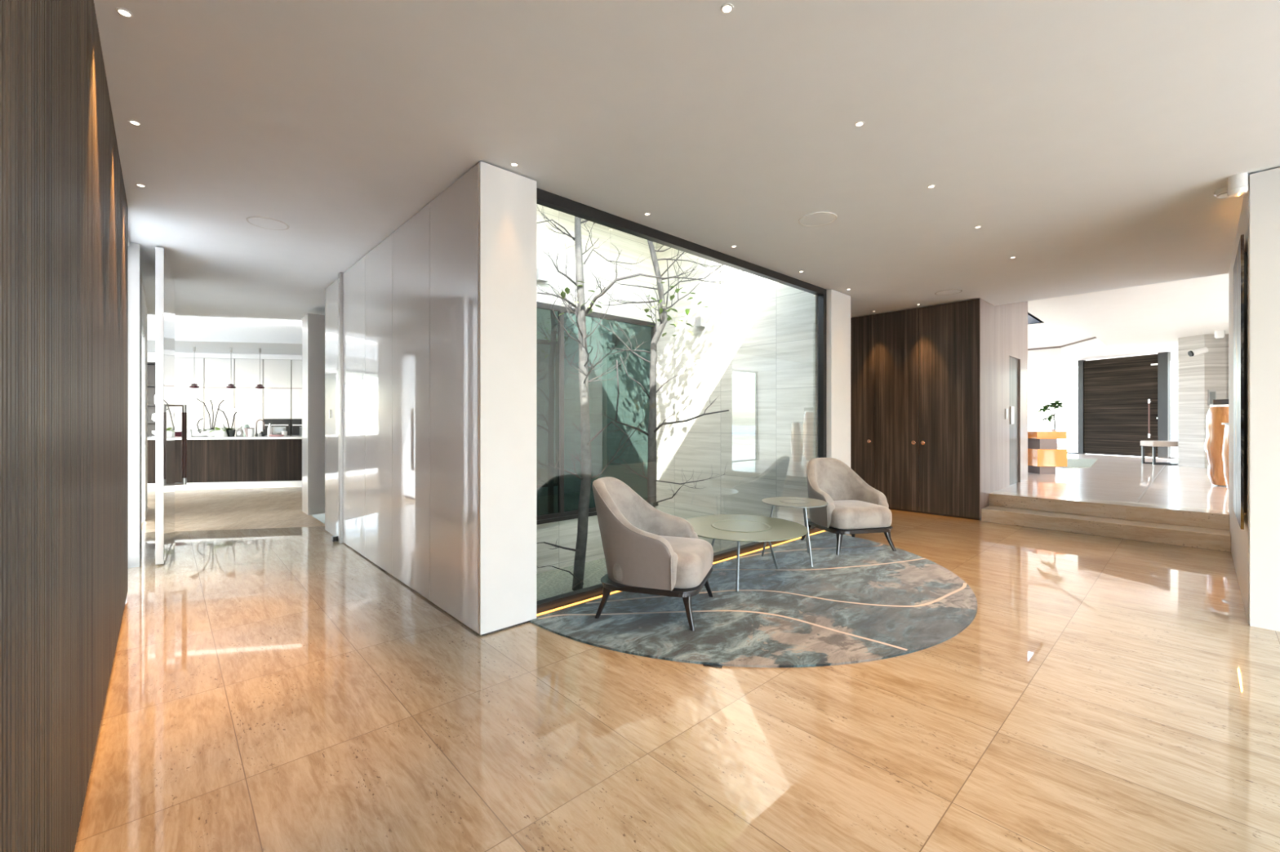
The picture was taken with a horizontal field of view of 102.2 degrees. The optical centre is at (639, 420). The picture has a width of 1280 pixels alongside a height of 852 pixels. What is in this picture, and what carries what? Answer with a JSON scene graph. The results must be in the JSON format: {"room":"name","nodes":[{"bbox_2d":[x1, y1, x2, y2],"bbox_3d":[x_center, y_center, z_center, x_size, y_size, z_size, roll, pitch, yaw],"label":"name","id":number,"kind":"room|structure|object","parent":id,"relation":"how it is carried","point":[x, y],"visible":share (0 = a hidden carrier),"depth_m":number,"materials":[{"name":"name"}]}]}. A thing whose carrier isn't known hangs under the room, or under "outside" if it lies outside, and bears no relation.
{"room":"lobby","nodes":[
{"label":"lobby","id":0,"kind":"room"},
{"bbox_2d":[0,0,147,851],"bbox_3d":[-2.548,-0.135,2.377,0.180,2.890,14.150,0,0,-43],"label":"wall","id":1,"kind":"structure","parent":0,"point":[64,208],"depth_m":1.30,"materials":[{"name":"brown wood"}]},
{"bbox_2d":[128,242,139,568],"bbox_3d":[-4.562,-0.135,4.608,0.145,2.890,0.080,0,0,-43],"label":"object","id":2,"kind":"structure","parent":1,"relation":"attached to","point":[134,248],"depth_m":4.60,"materials":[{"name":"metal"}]},
{"bbox_2d":[142,324,145,521],"bbox_3d":[-5.938,0.081,6.155,0.036,2.377,1.340,0,0,-43],"label":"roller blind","id":3,"kind":"object","parent":1,"relation":"attached to","point":[143,332],"visible":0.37,"depth_m":6.47,"materials":[{"name":"fabric"}]},
{"bbox_2d":[155,247,186,564],"bbox_3d":[-4.753,-0.131,5.264,0.162,2.858,1.470,0,0,-39],"label":"open door","id":4,"kind":"structure","parent":1,"relation":"in","point":[165,484],"depth_m":4.81,"materials":[{"name":"white paint"}]},
{"bbox_2d":[147,314,302,343],"bbox_3d":[-7.973,-1.815,9.030,7.400,0.470,2.850,0,0,-10],"label":"ceiling","id":5,"kind":"structure","parent":0,"point":[202,329],"depth_m":10.44,"materials":[{"name":"paint"}]},
{"bbox_2d":[154,317,302,324],"bbox_3d":[-8.224,-2.005,10.402,7.400,0.030,0.040,0,0,-10],"label":"led strip","id":6,"kind":"object","parent":5,"relation":"attached to","point":[154,317],"visible":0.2,"depth_m":10.43,"materials":[{"name":"grey plastic"}]},
{"bbox_2d":[142,487,324,533],"bbox_3d":[-8.954,1.310,10.662,11.300,0.001,13.184,0,0,-43],"label":"floor","id":7,"kind":"structure","parent":0,"point":[203,509],"depth_m":7.51,"materials":[{"name":"tile"}]},
{"bbox_2d":[147,351,155,435],"bbox_3d":[-11.519,-0.130,12.026,0.930,2.880,0.420,0,0,-10],"label":"shelves","id":8,"kind":"object","parent":7,"relation":"on","point":[151,355],"visible":0.06,"depth_m":12.19,"materials":[{"name":"grey wood"}]},
{"bbox_2d":[174,357,204,431],"bbox_3d":[-10.643,-0.070,12.278,0.828,2.760,0.600,0,0,-10],"label":"tall cabinet","id":9,"kind":"object","parent":7,"relation":"on","point":[188,371],"visible":0.38,"depth_m":12.01,"materials":[{"name":"beige plastic"}]},
{"bbox_2d":[204,358,235,430],"bbox_3d":[-9.917,-0.070,12.411,0.615,2.760,0.600,0,0,-10],"label":"tall cabinet","id":10,"kind":"object","parent":7,"relation":"on","point":[217,371],"visible":0.5,"depth_m":12.11,"materials":[{"name":"beige plastic"}]},
{"bbox_2d":[147,435,302,490],"bbox_3d":[-9.409,0.815,10.211,7.900,0.990,1.150,0,0,-10],"label":"kitchen island","id":11,"kind":"object","parent":7,"relation":"on","point":[234,462],"visible":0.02,"depth_m":9.97,"materials":[{"name":"brown wood"}]},
{"bbox_2d":[147,435,302,439],"bbox_3d":[-9.409,0.343,10.211,7.900,0.045,1.150,0,0,-10],"label":"island countertop","id":12,"kind":"structure","parent":11,"relation":"on","point":[289,437],"depth_m":9.95,"materials":[{"name":"white stone"}]},
{"bbox_2d":[186,429,192,436],"bbox_3d":[-8.811,0.244,10.071,0.148,0.150,0.148,0,0,-43],"label":"vase","id":13,"kind":"object","parent":12,"relation":"on","point":[189,433],"visible":0.51,"depth_m":10.04,"materials":[{"name":"white ceramic"}]},
{"bbox_2d":[191,417,207,436],"bbox_3d":[-8.706,0.136,10.209,0.396,0.368,0.506,0,0,12],"label":"orchid","id":14,"kind":"object","parent":12,"relation":"on","point":[195,433],"visible":0.73,"depth_m":10.14,"materials":[{"name":"white ceramic"}]},
{"bbox_2d":[195,398,224,436],"bbox_3d":[-8.536,-0.059,10.262,0.390,0.758,0.442,0,0,32],"label":"orchid","id":15,"kind":"object","parent":12,"relation":"on","point":[211,433],"visible":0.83,"depth_m":10.27,"materials":[{"name":"white plant"}]},
{"bbox_2d":[208,426,230,436],"bbox_3d":[-8.238,0.220,10.177,0.346,0.199,0.495,0,0,-29],"label":"orchid","id":16,"kind":"object","parent":12,"relation":"on","point":[216,433],"visible":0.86,"depth_m":10.10,"materials":[{"name":"green plant"}]},
{"bbox_2d":[217,423,227,436],"bbox_3d":[-8.217,0.195,10.180,0.158,0.250,0.158,0,0,-43],"label":"vase","id":17,"kind":"object","parent":12,"relation":"on","point":[222,433],"visible":0.94,"depth_m":10.15,"materials":[{"name":"white ceramic"}]},
{"bbox_2d":[216,407,239,436],"bbox_3d":[-8.159,0.031,10.254,0.526,0.577,0.381,0,0,-28],"label":"orchid","id":18,"kind":"object","parent":12,"relation":"on","point":[232,433],"visible":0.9,"depth_m":10.32,"materials":[{"name":"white plant"}]},
{"bbox_2d":[235,426,243,436],"bbox_3d":[-7.965,0.220,10.328,0.177,0.200,0.177,0,0,-43],"label":"glass jar","id":19,"kind":"object","parent":12,"relation":"on","point":[239,433],"visible":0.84,"depth_m":10.25,"materials":[{"name":"glass"}]},
{"bbox_2d":[241,424,249,436],"bbox_3d":[-7.889,0.200,10.341,0.118,0.240,0.118,0,0,-43],"label":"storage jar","id":20,"kind":"object","parent":12,"relation":"on","point":[243,426],"visible":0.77,"depth_m":10.29,"materials":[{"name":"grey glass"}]},
{"bbox_2d":[244,427,254,436],"bbox_3d":[-7.798,0.234,10.307,0.168,0.170,0.168,0,0,-43],"label":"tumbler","id":21,"kind":"object","parent":12,"relation":"on","point":[246,429],"visible":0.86,"depth_m":10.25,"materials":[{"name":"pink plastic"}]},
{"bbox_2d":[248,429,253,436],"bbox_3d":[-7.730,0.244,10.269,0.102,0.150,0.102,0,0,-43],"label":"mug","id":22,"kind":"object","parent":12,"relation":"on","point":[251,432],"visible":1,"depth_m":10.23,"materials":[{"name":"white ceramic"}]},
{"bbox_2d":[254,419,264,436],"bbox_3d":[-7.674,0.148,10.432,0.182,0.342,0.060,0,0,-10],"label":"tap","id":23,"kind":"object","parent":12,"relation":"on","point":[256,433],"visible":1,"depth_m":10.41,"materials":[{"name":"grey paint"}]},
{"bbox_2d":[266,423,272,436],"bbox_3d":[-7.428,0.190,10.375,0.089,0.260,0.089,0,0,-43],"label":"bottle","id":24,"kind":"object","parent":12,"relation":"on","point":[269,428],"visible":0.89,"depth_m":10.35,"materials":[{"name":"white plastic"}]},
{"bbox_2d":[268,435,284,436],"bbox_3d":[-7.293,0.304,10.400,0.296,0.030,0.296,0,0,-43],"label":"tray","id":25,"kind":"object","parent":12,"relation":"on","point":[268,435],"visible":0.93,"depth_m":10.29,"materials":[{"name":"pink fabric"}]},
{"bbox_2d":[281,431,287,436],"bbox_3d":[-7.171,0.270,10.422,0.098,0.100,0.098,0,0,-43],"label":"cup","id":26,"kind":"object","parent":25,"relation":"on","point":[283,433],"visible":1,"depth_m":10.39,"materials":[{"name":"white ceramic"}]},
{"bbox_3d":[-9.004,0.312,9.985,0.280,0.016,0.280,0,0,-43],"label":"tray","id":27,"kind":"object","parent":11,"relation":"on","visible":0},
{"bbox_2d":[174,431,182,435],"bbox_3d":[-8.959,0.270,10.044,0.400,0.100,0.400,0,0,-43],"label":"bowl","id":28,"kind":"object","parent":27,"relation":"on","point":[176,433],"visible":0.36,"depth_m":9.94,"materials":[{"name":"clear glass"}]},
{"bbox_2d":[235,359,263,435],"bbox_3d":[-9.308,-0.070,12.522,0.592,2.760,0.600,0,0,-10],"label":"tall cabinet","id":29,"kind":"object","parent":7,"relation":"on","point":[249,400],"visible":0.48,"depth_m":12.23,"materials":[{"name":"beige plastic"}]},
{"bbox_2d":[263,359,292,435],"bbox_3d":[-8.710,-0.070,12.616,0.586,2.760,0.630,0,0,-10],"label":"tall cabinet","id":30,"kind":"object","parent":7,"relation":"on","point":[277,373],"visible":0.59,"depth_m":12.34,"materials":[{"name":"beige plastic"}]},
{"bbox_2d":[263,418,291,435],"bbox_3d":[-8.660,0.268,12.344,0.578,0.605,0.024,0,0,-10],"label":"oven","id":31,"kind":"object","parent":30,"relation":"in","point":[278,425],"depth_m":12.33,"materials":[{"name":"black metal"}]},
{"bbox_2d":[291,360,302,435],"bbox_3d":[-8.086,-0.070,12.730,0.650,2.760,0.630,0,0,-10],"label":"tall cabinet","id":32,"kind":"object","parent":7,"relation":"on","point":[296,365],"visible":0.24,"depth_m":12.41,"materials":[{"name":"beige plastic"}]},
{"bbox_2d":[291,418,302,435],"bbox_3d":[-8.036,0.268,12.458,0.642,0.605,0.024,0,0,-10],"label":"oven","id":33,"kind":"object","parent":32,"relation":"in","point":[296,424],"depth_m":12.41,"materials":[{"name":"black metal"}]},
{"bbox_2d":[302,313,324,515],"bbox_3d":[-4.541,-0.085,7.464,0.510,2.790,0.410,0,0,-43],"label":"wall","id":34,"kind":"structure","parent":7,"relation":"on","point":[313,325],"depth_m":7.22,"materials":[{"name":"white paint"}]},
{"bbox_2d":[342,160,536,635],"bbox_3d":[-1.923,-0.129,4.451,0.390,2.878,3.250,0,0,-43],"label":"wall partition","id":35,"kind":"structure","parent":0,"point":[439,317],"depth_m":3.44,"materials":[{"name":"white paint"}]},
{"bbox_2d":[324,279,337,536],"bbox_3d":[-3.471,-0.131,5.859,0.065,2.858,0.740,0,0,-43],"label":"wall","id":36,"kind":"structure","parent":35,"relation":"in","point":[331,291],"depth_m":5.88,"materials":[{"name":"white paint"}]},
{"bbox_2d":[337,271,343,543],"bbox_3d":[-3.184,-0.135,5.556,0.085,2.890,0.085,0,0,-43],"label":"trim","id":37,"kind":"structure","parent":35,"relation":"attached to","point":[340,273],"depth_m":5.51,"materials":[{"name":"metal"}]},
{"bbox_2d":[536,558,607,600],"bbox_3d":[-0.271,2.010,5.941,4.060,0.001,2.860,0,0,-43],"label":"floor","id":38,"kind":"structure","parent":0,"point":[553,583],"depth_m":6.55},
{"bbox_2d":[536,204,699,591],"bbox_3d":[-0.640,-0.948,5.792,2.050,5.926,2.098,0,0,-43],"label":"tree","id":39,"kind":"object","parent":38,"relation":"on","point":[585,486],"visible":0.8,"depth_m":6.09,"materials":[{"name":"grey plant"}]},
{"bbox_2d":[590,240,728,507],"bbox_3d":[0.290,-0.863,6.272,2.533,5.748,2.605,0,0,19],"label":"tree","id":40,"kind":"object","parent":38,"relation":"on","point":[663,310],"visible":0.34,"depth_m":6.58,"materials":[{"name":"grey plant"}]},
{"bbox_2d":[536,204,656,573],"bbox_3d":[-1.214,-0.515,6.963,4.060,5.050,0.080,0,0,-43],"label":"wall","id":41,"kind":"structure","parent":0,"point":[632,246],"depth_m":7.35,"materials":[{"name":"paint"}]},
{"bbox_2d":[536,268,547,282],"bbox_3d":[-1.294,-1.890,6.755,0.140,0.140,0.115,0,0,-43],"label":"wall lamp","id":42,"kind":"object","parent":41,"relation":"attached to","point":[541,274],"visible":0.82,"depth_m":6.71,"materials":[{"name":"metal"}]},
{"bbox_2d":[536,301,657,524],"bbox_3d":[-1.218,-0.100,6.938,3.980,2.920,0.130,0,0,-43],"label":"window","id":43,"kind":"structure","parent":41,"relation":"in","point":[557,394],"depth_m":7.30,"materials":[{"name":"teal glass"}]},
{"bbox_2d":[73,509,1279,851],"bbox_3d":[3.432,1.310,6.492,14.550,0.001,12.088,0,0,-43],"label":"floor","id":44,"kind":"structure","parent":0,"point":[270,690],"depth_m":2.22,"materials":[{"name":"tile"}]},
{"bbox_2d":[331,535,337,542],"bbox_3d":[-3.310,1.282,5.607,0.050,0.055,0.070,0,0,-43],"label":"door stop","id":45,"kind":"object","parent":44,"relation":"on","point":[335,538],"visible":1,"depth_m":5.58,"materials":[{"name":"black metal"}]},
{"bbox_2d":[536,530,824,615],"bbox_3d":[0.758,1.307,4.811,3.960,0.006,0.008,0,0,-43],"label":"led strip","id":46,"kind":"object","parent":44,"relation":"on","point":[822,531],"visible":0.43,"depth_m":3.93,"materials":[{"name":"yellow"}]},
{"bbox_2d":[528,531,977,668],"bbox_3d":[1.388,1.302,3.982,3.940,0.014,1.970,0,0,-43],"label":"rug","id":47,"kind":"object","parent":44,"relation":"on","point":[870,601],"visible":0.91,"depth_m":3.47,"materials":[{"name":"fabric"}]},
{"bbox_2d":[591,476,713,631],"bbox_3d":[0.072,0.856,3.619,0.815,0.882,0.710,0,0,18],"label":"armchair","id":48,"kind":"object","parent":47,"relation":"on","point":[647,549],"visible":1,"depth_m":3.36,"materials":[{"name":"beige fabric"}]},
{"bbox_2d":[684,514,808,591],"bbox_3d":[0.846,1.089,4.318,1.060,0.424,1.060,0,0,-43],"label":"coffee table","id":49,"kind":"object","parent":47,"relation":"on","point":[729,527],"visible":0.85,"depth_m":4.19,"materials":[{"name":"green paint"}]},
{"bbox_2d":[711,520,772,532],"bbox_3d":[0.846,0.879,4.318,0.502,0.005,0.502,0,0,-43],"label":"tray","id":50,"kind":"object","parent":49,"relation":"on","point":[727,526],"depth_m":4.31,"materials":[{"name":"paint"}]},
{"bbox_2d":[761,497,828,567],"bbox_3d":[1.451,1.028,4.856,0.600,0.542,0.600,0,0,-43],"label":"side table","id":51,"kind":"object","parent":47,"relation":"on","point":[789,502],"visible":0.98,"depth_m":4.80,"materials":[{"name":"grey paint"}]},
{"bbox_2d":[779,498,809,503],"bbox_3d":[1.451,0.759,4.856,0.272,0.005,0.272,0,0,-43],"label":"tray","id":52,"kind":"object","parent":51,"relation":"on","point":[784,500],"depth_m":4.85,"materials":[{"name":"grey paint"}]},
{"bbox_2d":[800,457,896,555],"bbox_3d":[2.131,0.856,5.422,0.710,0.882,0.815,0,0,-14],"label":"armchair","id":53,"kind":"object","parent":47,"relation":"on","point":[854,507],"visible":0.96,"depth_m":5.28,"materials":[{"name":"beige fabric"}]},
{"bbox_2d":[850,298,979,518],"bbox_3d":[3.636,-0.152,7.481,0.077,2.835,2.197,0,0,-43],"label":"wardrobe","id":54,"kind":"object","parent":44,"relation":"on","point":[915,372],"visible":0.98,"depth_m":7.20,"materials":[{"name":"brown wood"}]},
{"bbox_2d":[888,507,980,520],"bbox_3d":[3.702,1.272,7.607,0.040,0.077,2.240,0,0,-43],"label":"baseboard","id":55,"kind":"structure","parent":54,"relation":"attached to","point":[892,508],"depth_m":7.15,"materials":[{"name":"black wood"}]},
{"bbox_2d":[93,0,1279,355],"bbox_3d":[-2.802,-1.580,6.871,23.200,0.001,27.100,0,0,-43],"label":"ceiling","id":56,"kind":"structure","parent":0,"point":[1090,144],"depth_m":2.77,"materials":[{"name":"paint"}]},
{"bbox_2d":[115,7,133,17],"bbox_3d":[-1.997,-1.579,2.002,0.050,0.003,0.050,0,0,-43],"label":"recessed light","id":57,"kind":"object","parent":56,"relation":"in","point":[122,11],"visible":1,"depth_m":2.00,"materials":[{"name":"white ceramic"}]},
{"bbox_2d":[128,120,141,125],"bbox_3d":[-2.679,-1.579,2.742,0.050,0.003,0.050,0,0,-43],"label":"recessed light","id":58,"kind":"object","parent":56,"relation":"in","point":[131,122],"visible":1,"depth_m":2.74,"materials":[{"name":"grey"}]},
{"bbox_2d":[188,346,199,388],"bbox_3d":[-9.572,-1.136,11.101,0.180,0.888,0.180,0,0,-43],"label":"pendant lamp","id":59,"kind":"object","parent":56,"relation":"hanging from","point":[193,385],"visible":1,"depth_m":11.07,"materials":[{"name":"metal"}]},
{"bbox_2d":[226,347,236,388],"bbox_3d":[-8.881,-1.136,11.227,0.180,0.888,0.180,0,0,-43],"label":"pendant lamp","id":60,"kind":"object","parent":56,"relation":"hanging from","point":[229,386],"visible":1,"depth_m":11.21,"materials":[{"name":"brown metal"}]},
{"bbox_2d":[174,352,302,359],"bbox_3d":[-9.412,-1.517,12.518,3.351,0.118,0.570,0,0,-10],"label":"trim","id":61,"kind":"structure","parent":56,"relation":"attached to","point":[184,355],"depth_m":12.21,"materials":[{"name":"white paint"}]},
{"bbox_2d":[254,348,264,389],"bbox_3d":[-8.330,-1.136,11.328,0.180,0.888,0.180,0,0,-43],"label":"pendant lamp","id":62,"kind":"object","parent":56,"relation":"hanging from","point":[258,386],"visible":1,"depth_m":11.32,"materials":[{"name":"brown metal"}]},
{"bbox_2d":[246,216,288,230],"bbox_3d":[-2.977,-1.577,4.138,0.280,0.006,0.280,0,0,-43],"label":"ceiling speaker","id":63,"kind":"object","parent":56,"relation":"attached to","point":[267,223],"visible":1,"depth_m":4.13,"materials":[{"name":"white plastic"}]},
{"bbox_2d":[510,162,518,167],"bbox_3d":[-0.776,-1.579,3.189,0.050,0.003,0.050,0,0,-43],"label":"recessed light","id":64,"kind":"object","parent":56,"relation":"in","point":[513,164],"visible":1,"depth_m":3.19,"materials":[{"name":"grey"}]},
{"bbox_2d":[720,3,733,14],"bbox_3d":[0.334,-1.579,1.982,0.050,0.003,0.050,0,0,-43],"label":"recessed light","id":65,"kind":"object","parent":56,"relation":"in","point":[727,8],"visible":1,"depth_m":1.98,"materials":[{"name":"grey"}]},
{"bbox_2d":[798,212,837,226],"bbox_3d":[1.394,-1.577,4.058,0.290,0.006,0.290,0,0,-43],"label":"ceiling speaker","id":66,"kind":"object","parent":56,"relation":"attached to","point":[817,219],"visible":1,"depth_m":4.04,"materials":[{"name":"white plastic"}]},
{"bbox_2d":[854,120,864,127],"bbox_3d":[1.169,-1.579,2.753,0.050,0.003,0.050,0,0,-43],"label":"recessed light","id":67,"kind":"object","parent":56,"relation":"in","point":[860,123],"visible":1,"depth_m":2.75,"materials":[{"name":"grey"}]},
{"bbox_2d":[934,288,962,295],"bbox_3d":[3.794,-1.577,6.358,0.290,0.006,0.290,0,0,-43],"label":"ceiling speaker","id":68,"kind":"object","parent":56,"relation":"attached to","point":[945,292],"visible":1,"depth_m":6.36,"materials":[{"name":"white plastic"}]},
{"bbox_2d":[1213,186,1229,198],"bbox_3d":[4.027,-1.558,3.539,0.130,0.045,0.130,0,0,-43],"label":"smoke detector","id":69,"kind":"object","parent":56,"relation":"attached to","point":[1220,193],"visible":0.49,"depth_m":3.54,"materials":[{"name":"white plastic"}]},
{"bbox_2d":[1226,172,1248,197],"bbox_3d":[3.860,-1.519,3.337,0.090,0.122,0.090,0,0,-43],"label":"ceiling light","id":70,"kind":"object","parent":56,"relation":"attached to","point":[1237,184],"visible":1,"depth_m":3.31,"materials":[{"name":"white metal"}]},
{"bbox_2d":[656,243,817,552],"bbox_3d":[1.212,-0.515,7.283,0.060,5.050,2.740,0,0,-43],"label":"wall","id":71,"kind":"structure","parent":0,"point":[757,347],"depth_m":7.13,"materials":[{"name":"stone"}]},
{"bbox_2d":[694,316,705,328],"bbox_3d":[0.879,-1.430,7.519,0.110,0.140,0.120,0,0,-43],"label":"wall lamp","id":72,"kind":"object","parent":71,"relation":"attached to","point":[700,322],"visible":1,"depth_m":7.48,"materials":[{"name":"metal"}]},
{"bbox_2d":[826,289,850,467],"bbox_3d":[2.304,-0.130,6.542,0.500,2.880,0.510,0,0,-43],"label":"wall column","id":73,"kind":"structure","parent":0,"point":[837,304],"depth_m":6.29,"materials":[{"name":"white paint"}]},
{"bbox_2d":[977,297,1027,518],"bbox_3d":[4.584,-0.395,8.466,2.720,3.310,2.375,0,0,-43],"label":"wall","id":74,"kind":"structure","parent":0,"point":[1003,328],"depth_m":7.29,"materials":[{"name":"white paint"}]},
{"bbox_2d":[1008,356,1018,485],"bbox_3d":[5.737,0.007,7.938,0.700,1.945,0.026,0,0,-43],"label":"door","id":75,"kind":"structure","parent":74,"relation":"in","point":[1013,362],"depth_m":7.96,"materials":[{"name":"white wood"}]},
{"bbox_2d":[981,506,1231,551],"bbox_3d":[5.298,1.228,6.056,0.400,0.164,2.135,0,0,-43],"label":"step","id":76,"kind":"structure","parent":74,"relation":"attached to","point":[1218,540],"depth_m":5.79,"materials":[{"name":"stone"}]},
{"bbox_2d":[989,491,1229,530],"bbox_3d":[5.540,1.063,6.279,0.340,0.166,2.135,0,0,-43],"label":"step","id":77,"kind":"structure","parent":74,"relation":"attached to","point":[1165,514],"depth_m":6.04,"materials":[{"name":"stone"}]},
{"bbox_2d":[995,449,1228,511],"bbox_3d":[9.241,0.980,12.473,13.500,0.001,8.200,0,0,-43],"label":"floor","id":78,"kind":"structure","parent":0,"point":[1122,478],"depth_m":7.92,"materials":[{"name":"tile"}]},
{"bbox_2d":[1027,431,1066,474],"bbox_3d":[7.452,0.590,9.636,0.530,0.780,0.620,0,0,3],"label":"shelf unit","id":79,"kind":"object","parent":78,"relation":"on","point":[1043,454],"visible":0.77,"depth_m":9.34,"materials":[{"name":"orange wood"}]},
{"bbox_2d":[1036,400,1067,431],"bbox_3d":[7.593,-0.090,9.522,0.535,0.578,0.339,0,0,1],"label":"potted plant","id":80,"kind":"object","parent":79,"relation":"on","point":[1053,404],"visible":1,"depth_m":9.50,"materials":[{"name":"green plant"}]},
{"bbox_2d":[1055,458,1097,468],"bbox_3d":[9.744,0.975,12.223,3.700,0.010,1.650,0,0,-43],"label":"rug","id":81,"kind":"object","parent":78,"relation":"on","point":[1071,463],"visible":0.47,"depth_m":11.73,"materials":[{"name":"white fabric"}]},
{"bbox_2d":[1077,351,1170,458],"bbox_3d":[13.293,-0.393,14.293,0.170,2.745,2.055,0,0,-19],"label":"entrance door","id":82,"kind":"structure","parent":78,"relation":"on","point":[1123,402],"depth_m":14.22,"materials":[{"name":"brown wood"}]},
{"bbox_2d":[1137,459,1169,499],"bbox_3d":[9.899,0.979,9.842,10.100,0.001,0.012,0,0,-43],"label":"trim","id":83,"kind":"structure","parent":78,"relation":"on","point":[1169,460],"depth_m":8.01,"materials":[{"name":"metal"}]},
{"bbox_2d":[1140,440,1177,465],"bbox_3d":[12.009,0.720,11.461,1.300,0.520,0.420,0,0,13],"label":"bench","id":84,"kind":"object","parent":78,"relation":"on","point":[1143,443],"visible":0.48,"depth_m":11.42,"materials":[{"name":"beige leather"}]},
{"bbox_2d":[1140,440,1177,447],"bbox_3d":[12.009,0.520,11.461,1.300,0.120,0.420,0,0,13],"label":"cushion","id":85,"kind":"object","parent":84,"relation":"on","point":[1143,443],"depth_m":11.39,"materials":[{"name":"beige fabric"}]},
{"bbox_2d":[1204,399,1228,487],"bbox_3d":[8.709,0.335,7.697,0.389,1.290,0.418,0,0,-43],"label":"sculpture","id":86,"kind":"object","parent":78,"relation":"on","point":[1218,412],"visible":0.53,"depth_m":7.66,"materials":[{"name":"brown wood"}]},
{"bbox_2d":[1222,422,1228,489],"bbox_3d":[8.438,0.507,7.297,0.300,0.945,0.300,0,0,-43],"label":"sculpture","id":87,"kind":"object","parent":78,"relation":"on","point":[1225,442],"visible":0.3,"depth_m":7.33,"materials":[{"name":"grey wood"}]},
{"bbox_2d":[1027,273,1228,368],"bbox_3d":[9.211,-1.815,12.446,13.580,0.470,8.200,0,0,-43],"label":"ceiling","id":88,"kind":"structure","parent":0,"point":[1149,319],"depth_m":9.37,"materials":[{"name":"white paint"}]},
{"bbox_2d":[1027,312,1044,324],"bbox_3d":[7.466,-2.175,10.740,1.640,0.250,1.240,0,0,-43],"label":"window","id":89,"kind":"structure","parent":88,"relation":"attached to","point":[1031,320],"depth_m":10.94,"materials":[{"name":"black glass"}]},
{"bbox_2d":[1027,337,1096,350],"bbox_3d":[10.495,-2.026,15.174,1.317,0.043,5.834,0,0,-23],"label":"trim","id":90,"kind":"structure","parent":88,"relation":"attached to","point":[1092,338],"depth_m":14.10,"materials":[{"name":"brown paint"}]},
{"bbox_2d":[1214,330,1224,338],"bbox_3d":[11.440,-1.695,10.200,0.140,0.150,0.138,0,0,-43],"label":"ceiling sensor","id":91,"kind":"object","parent":88,"relation":"attached to","point":[1218,334],"visible":1,"depth_m":10.16,"materials":[{"name":"white plastic"}]},
{"bbox_2d":[1177,333,1227,467],"bbox_3d":[12.274,-0.395,11.000,1.440,2.750,1.120,0,0,-43],"label":"wall","id":92,"kind":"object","parent":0,"point":[1197,375],"visible":0.59,"depth_m":10.78,"materials":[{"name":"grey stone"}]},
{"bbox_2d":[1187,346,1208,356],"bbox_3d":[11.500,-1.413,10.692,0.292,0.196,0.247,0,0,15],"label":"security camera","id":93,"kind":"object","parent":92,"relation":"attached to","point":[1202,350],"visible":1,"depth_m":10.59,"materials":[{"name":"white plastic"}]},
{"bbox_2d":[1207,390,1216,405],"bbox_3d":[11.751,-0.470,10.616,0.140,0.320,0.028,0,0,6],"label":"intercom","id":94,"kind":"object","parent":92,"relation":"attached to","point":[1211,394],"visible":0.79,"depth_m":10.61,"materials":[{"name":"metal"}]},
{"bbox_2d":[1227,333,1228,399],"bbox_3d":[12.316,-0.395,10.283,0.050,2.750,0.810,0,0,-43],"label":"wall","id":95,"kind":"structure","parent":0,"point":[1228,334],"depth_m":10.57,"materials":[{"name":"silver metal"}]},
{"bbox_2d":[1228,174,1249,624],"bbox_3d":[5.294,-0.135,4.253,3.290,2.890,0.510,0,0,-43],"label":"wall","id":96,"kind":"structure","parent":0,"point":[1239,537],"depth_m":3.81,"materials":[{"name":"white paint"}]},
{"bbox_2d":[1233,234,1246,529],"bbox_3d":[4.336,-0.250,3.736,1.100,1.920,0.029,0,0,-43],"label":"painting","id":97,"kind":"object","parent":96,"relation":"attached to","point":[1240,264],"visible":1,"depth_m":3.41,"materials":[{"name":"paint"}]},
{"bbox_2d":[1248,168,1279,631],"bbox_3d":[4.252,-0.129,2.927,0.040,2.878,1.035,0,0,-43],"label":"wall","id":98,"kind":"structure","parent":0,"point":[1264,186],"depth_m":3.25,"materials":[{"name":"white paint"}]},
{"bbox_3d":[0.682,-1.985,4.909,4.060,0.810,0.050,0,0,-43],"label":"wall","id":99,"kind":"structure","parent":0,"visible":0},
{"bbox_2d":[536,187,826,613],"bbox_3d":[0.718,0.215,4.884,4.080,3.590,0.095,0,0,-43],"label":"window","id":100,"kind":"structure","parent":99,"relation":"in","point":[544,198],"depth_m":4.69,"materials":[{"name":"brown metal"}]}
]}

